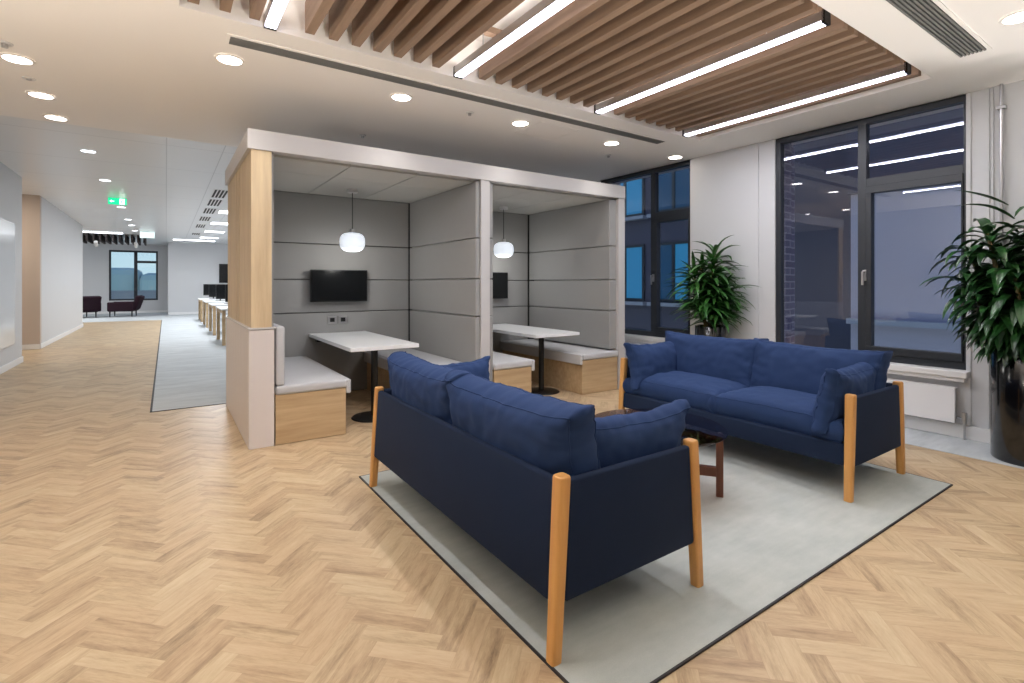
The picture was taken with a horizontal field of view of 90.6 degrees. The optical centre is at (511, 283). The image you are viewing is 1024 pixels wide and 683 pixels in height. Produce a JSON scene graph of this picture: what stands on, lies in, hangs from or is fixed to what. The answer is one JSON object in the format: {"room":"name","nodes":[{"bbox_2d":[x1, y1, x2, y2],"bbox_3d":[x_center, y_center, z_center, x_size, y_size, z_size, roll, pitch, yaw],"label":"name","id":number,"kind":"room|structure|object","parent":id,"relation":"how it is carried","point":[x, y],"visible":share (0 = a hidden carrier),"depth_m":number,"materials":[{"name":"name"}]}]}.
{"room":"common room","nodes":[
{"label":"common room","id":0,"kind":"room"},
{"bbox_2d":[0,162,21,366],"bbox_3d":[-3.617,-0.300,1.708,0.250,3.100,15.300,0,0,-34],"label":"wall","id":1,"kind":"structure","parent":0,"point":[10,182],"depth_m":7.75,"materials":[{"name":"white paint"}]},
{"bbox_2d":[0,218,14,349],"bbox_3d":[-6.406,0.000,6.040,0.025,1.820,3.840,0,0,-34],"label":"board","id":2,"kind":"object","parent":1,"relation":"attached to","point":[7,229],"visible":1,"depth_m":7.26,"materials":[{"name":"silver metal"}]},
{"bbox_2d":[0,356,22,373],"bbox_3d":[-3.507,1.198,1.784,0.018,0.097,15.300,0,0,-34],"label":"baseboard","id":3,"kind":"structure","parent":1,"relation":"attached to","point":[8,366],"depth_m":7.48,"materials":[{"name":"white paint"}]},
{"bbox_2d":[22,194,40,349],"bbox_3d":[-10.759,-0.300,8.669,4.000,3.100,0.150,0,0,-34],"label":"wall","id":4,"kind":"structure","parent":0,"point":[31,204],"depth_m":9.67,"materials":[{"name":"beige paint"}]},
{"bbox_2d":[22,344,39,349],"bbox_3d":[-10.669,1.198,8.627,3.900,0.097,0.020,0,0,-34],"label":"baseboard","id":5,"kind":"structure","parent":4,"relation":"attached to","point":[29,346],"depth_m":9.65,"materials":[{"name":"white paint"}]},
{"bbox_2d":[41,197,82,342],"bbox_3d":[-10.915,-0.300,12.224,0.250,3.100,5.900,0,0,-34],"label":"wall","id":6,"kind":"structure","parent":0,"point":[61,235],"depth_m":11.53,"materials":[{"name":"white paint"}]},
{"bbox_2d":[40,324,82,348],"bbox_3d":[-10.762,1.198,12.238,0.018,0.097,6.050,0,0,-34],"label":"baseboard","id":7,"kind":"structure","parent":6,"relation":"attached to","point":[44,344],"depth_m":11.42,"materials":[{"name":"white paint"}]},
{"bbox_2d":[0,115,236,244],"bbox_3d":[-9.672,-1.825,13.769,11.944,0.250,20.750,0,0,-34],"label":"ceiling","id":8,"kind":"structure","parent":0,"point":[48,159],"depth_m":7.94,"materials":[{"name":"white paint"}]},
{"bbox_2d":[85,233,93,243],"bbox_3d":[-14.435,-1.555,17.329,0.050,0.250,1.700,0,0,-34],"label":"ceiling baffle","id":9,"kind":"object","parent":8,"relation":"hanging from","point":[88,237],"depth_m":17.09,"materials":[{"name":"black"}]},
{"bbox_2d":[99,233,105,243],"bbox_3d":[-14.154,-1.555,17.520,0.050,0.250,1.700,0,0,-34],"label":"ceiling baffle","id":10,"kind":"object","parent":8,"relation":"hanging from","point":[101,237],"depth_m":17.30,"materials":[{"name":"black"}]},
{"bbox_2d":[105,234,111,243],"bbox_3d":[-14.014,-1.555,17.616,0.050,0.250,1.700,0,0,-34],"label":"ceiling baffle","id":11,"kind":"object","parent":8,"relation":"hanging from","point":[108,239],"depth_m":17.29,"materials":[{"name":"black"}]},
{"bbox_2d":[108,197,126,205],"bbox_3d":[-7.785,-1.629,10.006,0.300,0.137,0.044,0,0,-34],"label":"exit sign","id":12,"kind":"object","parent":8,"relation":"hanging from","point":[111,201],"visible":1,"depth_m":10.00,"materials":[{"name":"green plastic"}]},
{"bbox_2d":[140,231,154,238],"bbox_3d":[-11.854,-1.593,16.484,0.400,0.207,0.035,0,0,-34],"label":"ceiling light","id":13,"kind":"object","parent":8,"relation":"hanging from","point":[142,234],"visible":1,"depth_m":16.47,"materials":[{"name":"white plastic"}]},
{"bbox_2d":[198,216,211,220],"bbox_3d":[-7.987,-1.696,13.194,0.260,0.008,1.000,0,0,-34],"label":"ceiling vent","id":14,"kind":"object","parent":8,"relation":"in","point":[202,218],"visible":1,"depth_m":13.11,"materials":[{"name":"white plastic"}]},
{"bbox_2d":[202,208,217,213],"bbox_3d":[-7.029,-1.696,11.790,0.260,0.008,1.000,0,0,-34],"label":"ceiling vent","id":15,"kind":"object","parent":8,"relation":"in","point":[206,210],"visible":1,"depth_m":11.68,"materials":[{"name":"white plastic"}]},
{"bbox_2d":[206,199,223,205],"bbox_3d":[-6.211,-1.696,10.592,0.260,0.008,1.000,0,0,-34],"label":"ceiling vent","id":16,"kind":"object","parent":8,"relation":"in","point":[211,202],"visible":1,"depth_m":10.54,"materials":[{"name":"white plastic"}]},
{"bbox_2d":[210,189,227,197],"bbox_3d":[-5.507,-1.696,9.559,0.260,0.008,1.000,0,0,-34],"label":"ceiling vent","id":17,"kind":"object","parent":8,"relation":"in","point":[216,193],"visible":0.94,"depth_m":9.49,"materials":[{"name":"white plastic"}]},
{"bbox_2d":[83,243,167,311],"bbox_3d":[-18.497,-0.300,20.186,8.200,3.100,0.200,0,0,-34],"label":"wall","id":18,"kind":"structure","parent":0,"point":[95,259],"depth_m":21.15,"materials":[{"name":"white paint"}]},
{"bbox_2d":[83,310,167,314],"bbox_3d":[-17.626,1.198,20.647,5.960,0.097,0.020,0,0,-34],"label":"baseboard","id":19,"kind":"structure","parent":18,"relation":"attached to","point":[151,311],"depth_m":21.58,"materials":[{"name":"white paint"}]},
{"bbox_2d":[109,250,157,300],"bbox_3d":[-16.187,-0.365,21.714,1.680,2.130,0.080,0,0,-34],"label":"window","id":20,"kind":"structure","parent":18,"relation":"in","point":[136,261],"depth_m":21.73,"materials":[{"name":"metal"}]},
{"bbox_2d":[168,242,227,312],"bbox_3d":[-11.731,-0.300,21.989,5.277,3.100,0.150,0,0,-34],"label":"wall","id":21,"kind":"structure","parent":0,"point":[191,266],"depth_m":20.89,"materials":[{"name":"white paint"}]},
{"bbox_2d":[168,311,227,314],"bbox_3d":[-11.695,1.198,21.910,5.247,0.097,0.020,0,0,-34],"label":"baseboard","id":22,"kind":"structure","parent":21,"relation":"attached to","point":[169,313],"depth_m":20.71,"materials":[{"name":"white paint"}]},
{"bbox_2d":[219,264,227,282],"bbox_3d":[-11.953,-0.450,21.684,1.000,0.800,0.064,0,0,-34],"label":"wall screen","id":23,"kind":"object","parent":21,"relation":"attached to","point":[223,268],"visible":0.36,"depth_m":21.46,"materials":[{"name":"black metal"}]},
{"bbox_2d":[0,320,1023,682],"bbox_3d":[-7.743,1.310,9.123,13.494,0.120,32.200,0,0,-34],"label":"floor","id":24,"kind":"structure","parent":0,"point":[138,544],"depth_m":2.20,"materials":[{"name":"brown wood"}]},
{"bbox_2d":[83,312,162,322],"bbox_3d":[-16.993,1.248,17.702,7.885,0.002,5.600,0,0,-34],"label":"carpet","id":25,"kind":"structure","parent":24,"relation":"on","point":[124,316],"depth_m":18.87,"materials":[{"name":"grey carpet"}]},
{"bbox_2d":[83,296,101,316],"bbox_3d":[-15.887,0.844,18.715,1.036,0.804,0.980,0,0,27],"label":"armchair","id":26,"kind":"object","parent":25,"relation":"on","point":[90,303],"visible":0.55,"depth_m":18.64,"materials":[{"name":"purple fabric"}]},
{"bbox_2d":[107,295,144,316],"bbox_3d":[-14.902,0.844,19.595,1.036,0.804,0.980,0,0,-26],"label":"chaise longue","id":27,"kind":"object","parent":25,"relation":"on","point":[123,306],"visible":0.98,"depth_m":19.23,"materials":[{"name":"purple fabric"}]},
{"bbox_2d":[150,320,161,411],"bbox_3d":[-7.838,1.248,11.271,0.018,0.004,15.345,0,0,-34],"label":"trim","id":28,"kind":"structure","parent":24,"relation":"on","point":[151,407],"depth_m":6.75,"materials":[{"name":"metal"}]},
{"bbox_2d":[152,315,223,410],"bbox_3d":[-8.513,1.248,12.816,0.615,0.002,18.630,0,0,-34],"label":"carpet","id":29,"kind":"structure","parent":24,"relation":"on","point":[183,379],"depth_m":7.06,"materials":[{"name":"grey carpet"}]},
{"bbox_2d":[152,403,225,411],"bbox_3d":[-3.257,1.248,5.118,0.650,0.004,0.017,0,0,-34],"label":"trim","id":30,"kind":"structure","parent":24,"relation":"on","point":[221,403],"depth_m":5.11,"materials":[{"name":"metal"}]},
{"bbox_2d":[181,313,227,402],"bbox_3d":[-6.492,1.248,14.196,4.280,0.002,18.630,0,0,-34],"label":"carpet","id":31,"kind":"structure","parent":24,"relation":"on","point":[211,350],"depth_m":9.96,"materials":[{"name":"grey carpet"}]},
{"bbox_2d":[198,298,224,321],"bbox_3d":[-9.858,0.875,17.728,1.860,0.740,1.440,0,0,-34],"label":"desk","id":32,"kind":"object","parent":31,"relation":"on","point":[200,302],"visible":0.48,"depth_m":17.21,"materials":[{"name":"white laminate"}]},
{"bbox_2d":[203,284,215,298],"bbox_3d":[-10.277,0.255,17.454,0.600,0.500,0.200,0,0,-34],"label":"monitor","id":33,"kind":"object","parent":32,"relation":"on","point":[205,286],"visible":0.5,"depth_m":17.31,"materials":[{"name":"black plastic"}]},
{"bbox_2d":[202,300,224,327],"bbox_3d":[-8.336,0.875,15.498,1.860,0.740,1.440,0,0,-34],"label":"desk","id":34,"kind":"object","parent":31,"relation":"on","point":[205,302],"visible":0.5,"depth_m":14.64,"materials":[{"name":"white laminate"}]},
{"bbox_2d":[209,284,224,300],"bbox_3d":[-8.755,0.255,15.224,0.600,0.500,0.200,0,0,-34],"label":"monitor","id":35,"kind":"object","parent":34,"relation":"on","point":[212,287],"visible":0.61,"depth_m":15.08,"materials":[{"name":"black plastic"}]},
{"bbox_2d":[208,303,227,334],"bbox_3d":[-6.871,0.875,13.350,1.860,0.740,1.440,0,0,-34],"label":"desk","id":36,"kind":"object","parent":31,"relation":"on","point":[211,305],"visible":0.44,"depth_m":12.50,"materials":[{"name":"white laminate"}]},
{"bbox_2d":[216,284,227,303],"bbox_3d":[-7.290,0.255,13.076,0.600,0.500,0.200,0,0,-34],"label":"monitor","id":37,"kind":"object","parent":36,"relation":"on","point":[220,288],"visible":0.38,"depth_m":12.94,"materials":[{"name":"black plastic"}]},
{"bbox_2d":[216,306,227,345],"bbox_3d":[-5.490,0.875,11.326,1.860,0.740,1.440,0,0,-34],"label":"desk","id":38,"kind":"object","parent":31,"relation":"on","point":[220,309],"visible":0.48,"depth_m":10.28,"materials":[{"name":"white laminate"}]},
{"bbox_2d":[225,284,227,301],"bbox_3d":[-5.909,0.255,11.053,0.600,0.500,0.200,0,0,-34],"label":"monitor","id":39,"kind":"object","parent":38,"relation":"on","point":[226,285],"visible":0.23,"depth_m":10.87,"materials":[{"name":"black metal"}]},
{"bbox_2d":[274,323,350,444],"bbox_3d":[-2.049,0.788,4.756,0.578,0.916,1.653,0,0,-34],"label":"bench","id":40,"kind":"object","parent":24,"relation":"on","point":[310,397],"visible":0.74,"depth_m":4.07,"materials":[{"name":"brown wood"}]},
{"bbox_2d":[274,323,284,384],"bbox_3d":[-2.260,0.559,4.614,0.062,0.458,1.651,0,0,-34],"label":"cushion","id":41,"kind":"object","parent":40,"relation":"on","point":[279,333],"depth_m":3.94,"materials":[{"name":"grey fabric"}]},
{"bbox_2d":[274,356,346,394],"bbox_3d":[-2.060,0.827,4.748,0.550,0.073,1.653,0,0,-34],"label":"seat cushion","id":42,"kind":"object","parent":40,"relation":"on","point":[304,375],"depth_m":4.21,"materials":[{"name":"grey fabric"}]},
{"bbox_2d":[309,331,418,422],"bbox_3d":[-1.554,0.898,5.151,0.630,0.697,1.540,0,0,-34],"label":"table","id":43,"kind":"object","parent":24,"relation":"on","point":[354,341],"visible":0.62,"depth_m":4.75,"materials":[{"name":"white laminate"}]},
{"bbox_2d":[364,348,459,390],"bbox_3d":[-1.044,1.018,5.442,0.570,0.456,1.653,0,0,-34],"label":"bench","id":44,"kind":"object","parent":24,"relation":"on","point":[383,373],"visible":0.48,"depth_m":5.58,"materials":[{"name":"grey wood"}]},
{"bbox_2d":[368,348,459,364],"bbox_3d":[-1.028,0.827,5.453,0.530,0.073,1.653,0,0,-34],"label":"seat cushion","id":45,"kind":"object","parent":44,"relation":"on","point":[431,358],"depth_m":5.60,"materials":[{"name":"grey fabric"}]},
{"bbox_2d":[225,128,624,449],"bbox_3d":[-0.808,0.039,5.668,4.045,2.418,1.765,0,0,-34],"label":"booth","id":46,"kind":"object","parent":24,"relation":"on","point":[430,226],"visible":0.96,"depth_m":5.58,"materials":[{"name":"beige laminate"}]},
{"bbox_2d":[328,316,336,323],"bbox_3d":[-2.042,0.410,5.759,0.096,0.086,0.012,0,0,-34],"label":"wall socket","id":47,"kind":"object","parent":46,"relation":"attached to","point":[331,319],"visible":1,"depth_m":5.76,"materials":[{"name":"silver metal"}]},
{"bbox_2d":[310,269,366,301],"bbox_3d":[-1.969,0.020,5.759,0.630,0.360,0.097,0,0,-34],"label":"wall screen","id":48,"kind":"object","parent":46,"relation":"attached to","point":[325,285],"visible":1,"depth_m":5.71,"materials":[{"name":"black metal"}]},
{"bbox_2d":[339,316,346,323],"bbox_3d":[-1.943,0.410,5.827,0.096,0.086,0.012,0,0,-34],"label":"wall socket","id":49,"kind":"object","parent":46,"relation":"attached to","point":[342,319],"visible":1,"depth_m":5.82,"materials":[{"name":"silver metal"}]},
{"bbox_2d":[340,189,364,251],"bbox_3d":[-1.701,-0.675,5.401,0.260,0.660,0.260,0,0,-34],"label":"pendant lamp","id":50,"kind":"object","parent":46,"relation":"hanging from","point":[352,241],"visible":1,"depth_m":5.32,"materials":[{"name":"glass"}]},
{"bbox_2d":[492,272,507,298],"bbox_3d":[-0.342,0.020,6.869,0.630,0.360,0.097,0,0,-34],"label":"wall screen","id":51,"kind":"object","parent":46,"relation":"attached to","point":[500,279],"visible":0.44,"depth_m":6.94,"materials":[{"name":"black metal"}]},
{"bbox_2d":[494,206,513,257],"bbox_3d":[-0.109,-0.675,6.609,0.260,0.660,0.260,0,0,-34],"label":"pendant lamp","id":52,"kind":"object","parent":46,"relation":"hanging from","point":[503,249],"visible":1,"depth_m":6.52,"materials":[{"name":"glass"}]},
{"bbox_2d":[493,351,534,392],"bbox_3d":[-0.430,1.018,5.861,0.498,0.456,1.653,0,0,-34],"label":"bench","id":53,"kind":"object","parent":24,"relation":"on","point":[509,370],"visible":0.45,"depth_m":5.21,"materials":[{"name":"brown wood"}]},
{"bbox_2d":[493,352,531,369],"bbox_3d":[-0.441,0.827,5.853,0.470,0.073,1.653,0,0,-34],"label":"seat cushion","id":54,"kind":"object","parent":53,"relation":"on","point":[501,361],"depth_m":5.24,"materials":[{"name":"grey fabric"}]},
{"bbox_2d":[493,323,579,394],"bbox_3d":[0.082,0.898,6.267,0.630,0.697,1.540,0,0,-34],"label":"table","id":55,"kind":"object","parent":24,"relation":"on","point":[512,329],"visible":0.79,"depth_m":5.87,"materials":[{"name":"white laminate"}]},
{"bbox_2d":[500,338,617,394],"bbox_3d":[0.550,1.018,6.530,0.610,0.456,1.653,0,0,-34],"label":"bench","id":56,"kind":"object","parent":24,"relation":"on","point":[580,369],"visible":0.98,"depth_m":5.99,"materials":[{"name":"brown wood"}]},
{"bbox_2d":[504,338,617,359],"bbox_3d":[0.566,0.827,6.541,0.570,0.073,1.653,0,0,-34],"label":"seat cushion","id":57,"kind":"object","parent":56,"relation":"on","point":[586,352],"depth_m":6.12,"materials":[{"name":"grey fabric"}]},
{"bbox_2d":[359,435,952,682],"bbox_3d":[0.872,1.246,3.210,3.000,0.007,2.210,0,0,-34],"label":"area rug","id":58,"kind":"object","parent":24,"relation":"on","point":[782,519],"visible":0.59,"depth_m":2.29,"materials":[{"name":"beige carpet"}]},
{"bbox_2d":[369,351,703,666],"bbox_3d":[-0.038,0.832,2.613,0.818,0.820,1.805,0,0,-34],"label":"sofa","id":59,"kind":"object","parent":58,"relation":"on","point":[572,501],"visible":1,"depth_m":1.95,"materials":[{"name":"blue fabric"}]},
{"bbox_2d":[387,351,470,424],"bbox_3d":[-0.442,0.672,2.839,0.302,0.492,0.928,0,0,-34],"label":"cushion","id":60,"kind":"object","parent":59,"relation":"on","point":[419,392],"depth_m":2.68,"materials":[{"name":"blue fabric"}]},
{"bbox_2d":[443,356,490,379],"bbox_3d":[-0.382,0.694,3.283,0.630,0.400,0.216,0,0,-34],"label":"cushion","id":61,"kind":"object","parent":59,"relation":"on","point":[479,367],"depth_m":3.35,"materials":[{"name":"blue fabric"}]},
{"bbox_2d":[444,369,600,476],"bbox_3d":[0.020,0.670,2.155,0.299,0.495,0.930,0,0,-34],"label":"cushion","id":62,"kind":"object","parent":59,"relation":"on","point":[492,429],"depth_m":1.95,"materials":[{"name":"blue fabric"}]},
{"bbox_2d":[595,399,689,467],"bbox_3d":[0.457,0.693,2.046,0.629,0.404,0.223,0,0,-34],"label":"cushion","id":63,"kind":"object","parent":59,"relation":"on","point":[619,438],"depth_m":1.97,"materials":[{"name":"blue fabric"}]},
{"bbox_2d":[595,409,727,497],"bbox_3d":[0.871,1.050,3.088,0.820,0.384,0.820,0,0,-34],"label":"coffee table","id":64,"kind":"object","parent":58,"relation":"on","point":[706,431],"visible":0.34,"depth_m":2.96,"materials":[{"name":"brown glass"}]},
{"bbox_2d":[618,331,904,502],"bbox_3d":[1.736,0.832,3.837,0.818,0.820,1.805,0,0,-34],"label":"sofa","id":65,"kind":"object","parent":58,"relation":"on","point":[836,406],"visible":0.98,"depth_m":3.45,"materials":[{"name":"blue fabric"}]},
{"bbox_2d":[623,341,676,390],"bbox_3d":[1.241,0.693,4.403,0.629,0.404,0.223,0,0,-34],"label":"cushion","id":66,"kind":"object","parent":65,"relation":"on","point":[643,362],"depth_m":4.28,"materials":[{"name":"blue fabric"}]},
{"bbox_2d":[623,371,747,412],"bbox_3d":[1.470,0.865,4.152,0.668,0.241,0.884,0,0,-34],"label":"seat cushion","id":67,"kind":"object","parent":65,"relation":"on","point":[703,390],"depth_m":4.01,"materials":[{"name":"blue fabric"}]},
{"bbox_2d":[665,331,768,386],"bbox_3d":[1.678,0.670,4.294,0.299,0.495,0.930,0,0,-34],"label":"cushion","id":68,"kind":"object","parent":65,"relation":"on","point":[737,361],"depth_m":4.11,"materials":[{"name":"blue fabric"}]},
{"bbox_2d":[707,386,843,442],"bbox_3d":[1.932,0.864,3.473,0.668,0.241,0.885,0,0,-34],"label":"seat cushion","id":69,"kind":"object","parent":65,"relation":"on","point":[783,414],"depth_m":3.32,"materials":[{"name":"blue fabric"}]},
{"bbox_2d":[750,338,892,393],"bbox_3d":[2.140,0.672,3.611,0.302,0.492,0.928,0,0,-34],"label":"cushion","id":70,"kind":"object","parent":65,"relation":"on","point":[782,365],"depth_m":3.56,"materials":[{"name":"blue fabric"}]},
{"bbox_2d":[811,362,875,434],"bbox_3d":[2.080,0.694,3.167,0.630,0.400,0.216,0,0,-34],"label":"cushion","id":71,"kind":"object","parent":65,"relation":"on","point":[830,409],"depth_m":3.00,"materials":[{"name":"blue fabric"}]},
{"bbox_2d":[0,0,1023,183],"bbox_3d":[0.830,-1.745,1.928,7.944,0.410,10.650,0,0,-34],"label":"ceiling","id":72,"kind":"structure","parent":0,"point":[146,67],"depth_m":4.01,"materials":[{"name":"paint"}]},
{"bbox_2d":[0,40,13,48],"bbox_3d":[-3.239,-1.525,3.238,0.080,0.030,0.080,0,0,-34],"label":"sprinkler","id":73,"kind":"object","parent":72,"relation":"attached to","point":[4,44],"visible":1,"depth_m":3.23,"materials":[{"name":"white plastic"}]},
{"bbox_2d":[0,53,35,65],"bbox_3d":[-3.383,-1.536,3.466,0.186,0.007,0.186,0,0,-34],"label":"recessed light","id":74,"kind":"object","parent":72,"relation":"in","point":[13,58],"visible":1,"depth_m":3.46,"materials":[{"name":"paint"}]},
{"bbox_2d":[25,91,55,99],"bbox_3d":[-3.834,-1.536,4.127,0.186,0.007,0.186,0,0,-34],"label":"recessed light","id":75,"kind":"object","parent":72,"relation":"in","point":[36,94],"visible":1,"depth_m":4.13,"materials":[{"name":"paint"}]},
{"bbox_2d":[42,114,68,120],"bbox_3d":[-4.217,-1.536,4.689,0.186,0.007,0.186,0,0,-34],"label":"recessed light","id":76,"kind":"object","parent":72,"relation":"in","point":[48,116],"visible":1,"depth_m":4.67,"materials":[{"name":"paint"}]},
{"bbox_2d":[214,53,244,65],"bbox_3d":[-1.935,-1.536,3.474,0.186,0.007,0.186,0,0,-34],"label":"recessed light","id":77,"kind":"object","parent":72,"relation":"in","point":[228,59],"visible":1,"depth_m":3.46,"materials":[{"name":"paint"}]},
{"bbox_2d":[264,0,288,30],"bbox_3d":[-0.918,-1.704,2.267,0.070,0.332,1.940,0,0,-34],"label":"linear light","id":78,"kind":"object","parent":72,"relation":"hanging from","point":[275,9],"visible":1,"depth_m":2.90,"materials":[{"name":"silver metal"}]},
{"bbox_2d":[390,93,412,101],"bbox_3d":[-0.911,-1.536,4.173,0.186,0.007,0.186,0,0,-34],"label":"recessed light","id":79,"kind":"object","parent":72,"relation":"in","point":[401,97],"visible":1,"depth_m":4.17,"materials":[{"name":"paint"}]},
{"bbox_2d":[225,33,666,144],"bbox_3d":[-0.080,-1.534,4.340,4.140,0.012,0.150,0,0,-34],"label":"ceiling vent","id":80,"kind":"object","parent":72,"relation":"in","point":[234,40],"visible":1,"depth_m":3.87,"materials":[{"name":"metal"}]},
{"bbox_2d":[453,0,572,78],"bbox_3d":[0.140,-1.704,2.989,0.070,0.332,1.940,0,0,-34],"label":"linear light","id":81,"kind":"object","parent":72,"relation":"hanging from","point":[543,10],"visible":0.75,"depth_m":3.17,"materials":[{"name":"white"}]},
{"bbox_2d":[511,120,529,126],"bbox_3d":[0.081,-1.536,4.849,0.186,0.007,0.186,0,0,-34],"label":"recessed light","id":82,"kind":"object","parent":72,"relation":"in","point":[519,123],"visible":1,"depth_m":4.85,"materials":[{"name":"paint"}]},
{"bbox_2d":[515,121,579,140],"bbox_3d":[0.354,-1.538,5.114,0.490,0.003,0.450,0,0,-34],"label":"access panel","id":83,"kind":"object","parent":72,"relation":"attached to","point":[546,130],"visible":1,"depth_m":5.11,"materials":[{"name":"paint"}]},
{"bbox_2d":[187,0,920,136],"bbox_3d":[0.648,-1.712,3.299,4.650,0.315,1.910,0,0,-34],"label":"ceiling panel","id":84,"kind":"object","parent":72,"relation":"hanging from","point":[592,52],"visible":0.85,"depth_m":3.36,"materials":[{"name":"brown wood"}]},
{"bbox_2d":[603,141,619,145],"bbox_3d":[1.088,-1.536,5.537,0.186,0.007,0.186,0,0,-34],"label":"recessed light","id":85,"kind":"object","parent":72,"relation":"in","point":[607,143],"visible":1,"depth_m":5.54,"materials":[{"name":"paint"}]},
{"bbox_2d":[594,9,830,114],"bbox_3d":[1.317,-1.704,3.792,0.070,0.332,1.940,0,0,-34],"label":"linear light","id":86,"kind":"object","parent":72,"relation":"hanging from","point":[820,19],"visible":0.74,"depth_m":3.51,"materials":[{"name":"white"}]},
{"bbox_2d":[682,62,910,136],"bbox_3d":[2.349,-1.704,4.497,0.070,0.332,1.940,0,0,-34],"label":"linear light","id":87,"kind":"object","parent":72,"relation":"hanging from","point":[905,69],"visible":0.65,"depth_m":4.26,"materials":[{"name":"white"}]},
{"bbox_2d":[879,0,991,58],"bbox_3d":[1.371,-1.534,2.213,4.140,0.012,0.180,0,0,-34],"label":"ceiling vent","id":88,"kind":"object","parent":72,"relation":"in","point":[936,21],"visible":1,"depth_m":3.00,"materials":[{"name":"metal"}]},
{"bbox_2d":[998,10,1023,25],"bbox_3d":[2.925,-1.536,2.916,0.186,0.007,0.186,0,0,-34],"label":"recessed light","id":89,"kind":"object","parent":72,"relation":"in","point":[1017,17],"visible":1,"depth_m":2.94,"materials":[{"name":"paint"}]},
{"bbox_2d":[597,80,1023,428],"bbox_3d":[-1.268,-0.300,11.605,0.300,3.100,29.000,0,0,-34],"label":"wall","id":90,"kind":"structure","parent":0,"point":[1013,93],"depth_m":4.04,"materials":[{"name":"white paint"}]},
{"bbox_2d":[625,334,664,343],"bbox_3d":[1.723,0.745,6.884,0.120,0.090,1.630,0,0,-34],"label":"trim","id":91,"kind":"structure","parent":90,"relation":"attached to","point":[628,337],"depth_m":6.76,"materials":[{"name":"white paint"}]},
{"bbox_2d":[601,160,689,337],"bbox_3d":[1.771,-0.420,6.917,0.154,2.238,1.570,0,0,-34],"label":"window","id":92,"kind":"structure","parent":90,"relation":"in","point":[657,217],"depth_m":6.71,"materials":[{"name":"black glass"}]},
{"bbox_2d":[611,143,794,343],"bbox_3d":[2.061,-0.200,6.975,0.320,3.900,8.800,0,0,-34],"label":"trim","id":93,"kind":"structure","parent":90,"relation":"attached to","point":[789,150],"depth_m":5.51,"materials":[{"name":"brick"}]},
{"bbox_2d":[691,87,993,428],"bbox_3d":[2.983,-0.144,5.099,0.012,2.789,2.760,0,0,-34],"label":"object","id":94,"kind":"structure","parent":90,"relation":"attached to","point":[724,184],"depth_m":5.71,"materials":[{"name":"white paint"}]},
{"bbox_2d":[776,94,965,369],"bbox_3d":[3.248,-0.420,4.753,0.154,2.238,1.557,0,0,-34],"label":"window","id":95,"kind":"structure","parent":90,"relation":"in","point":[867,186],"depth_m":4.67,"materials":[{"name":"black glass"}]},
{"bbox_2d":[886,378,966,439],"bbox_3d":[3.212,1.042,4.681,0.104,0.408,1.528,0,0,-34],"label":"radiator","id":96,"kind":"object","parent":90,"relation":"attached to","point":[925,400],"visible":0.44,"depth_m":4.20,"materials":[{"name":"white metal"}]},
{"bbox_2d":[887,378,957,388],"bbox_3d":[3.178,0.841,4.699,0.070,0.006,1.460,0,0,-34],"label":"grille","id":97,"kind":"object","parent":96,"relation":"attached to","point":[907,383],"depth_m":4.27,"materials":[{"name":"white metal"}]},
{"bbox_2d":[887,362,969,382],"bbox_3d":[3.200,0.745,4.721,0.120,0.090,1.617,0,0,-34],"label":"trim","id":98,"kind":"structure","parent":90,"relation":"attached to","point":[955,375],"depth_m":4.23,"materials":[{"name":"white paint"}]},
{"bbox_2d":[904,414,989,442],"bbox_3d":[-1.376,1.194,11.470,0.030,0.107,28.900,0,0,-34],"label":"baseboard","id":99,"kind":"structure","parent":90,"relation":"attached to","point":[979,434],"depth_m":4.18,"materials":[{"name":"white paint"}]},
{"bbox_2d":[905,427,1023,468],"bbox_3d":[-1.597,1.248,11.320,0.564,0.002,28.900,0,0,-34],"label":"carpet","id":100,"kind":"structure","parent":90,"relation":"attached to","point":[925,439],"depth_m":3.94,"materials":[{"name":"grey carpet"}]},
{"bbox_2d":[664,235,758,337],"bbox_3d":[2.124,0.351,5.620,0.783,1.792,0.988,0,0,-34],"label":"potted plant","id":101,"kind":"object","parent":100,"relation":"on","point":[710,303],"visible":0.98,"depth_m":5.58,"materials":[{"name":"green plant"}]},
{"bbox_2d":[921,190,1023,466],"bbox_3d":[3.549,0.291,3.510,1.128,1.912,0.902,0,0,42],"label":"potted plant","id":102,"kind":"object","parent":100,"relation":"on","point":[998,292],"visible":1,"depth_m":3.53,"materials":[{"name":"green plant"}]},
{"bbox_2d":[996,84,1006,267],"bbox_3d":[3.775,-0.146,3.908,0.046,2.786,0.052,0,0,-34],"label":"conduit","id":103,"kind":"object","parent":90,"relation":"attached to","point":[1001,107],"visible":0.44,"depth_m":3.90,"materials":[{"name":"silver metal"}]},
{"label":"outside","id":104,"kind":"structure","parent":0,"visible":0},
{"bbox_3d":[18.820,7.350,31.004,53.956,0.200,90.000,0,0,-34],"label":"trim","id":105,"kind":"structure","parent":104,"visible":0},
{"bbox_2d":[620,133,850,349],"bbox_3d":[2.836,-1.750,20.459,4.250,18.000,21.400,0,0,-34],"label":"office building","id":106,"kind":"structure","parent":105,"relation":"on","point":[822,201],"depth_m":11.55,"materials":[{"name":"blue"}]},
{"bbox_2d":[846,107,963,352],"bbox_3d":[13.720,0.750,3.534,5.350,13.000,18.370,0,0,-34],"label":"window glass","id":107,"kind":"object","parent":105,"relation":"on","point":[912,227],"visible":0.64,"depth_m":8.85,"materials":[{"name":"clear glass"}]},
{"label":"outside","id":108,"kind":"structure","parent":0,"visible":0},
{"bbox_2d":[111,268,155,290],"bbox_3d":[-101.722,12.183,154.555,126.200,38.134,30.000,0,0,-34],"label":"hill","id":109,"kind":"structure","parent":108,"point":[121,278],"depth_m":140.89,"materials":[{"name":"blue"}]},
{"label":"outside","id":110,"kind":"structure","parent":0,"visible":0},
{"bbox_2d":[111,290,155,298],"bbox_3d":[-17.059,0.875,24.110,9.000,1.150,0.060,0,0,-34],"label":"wall","id":111,"kind":"structure","parent":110,"point":[121,294],"depth_m":23.60,"materials":[{"name":"grey"}]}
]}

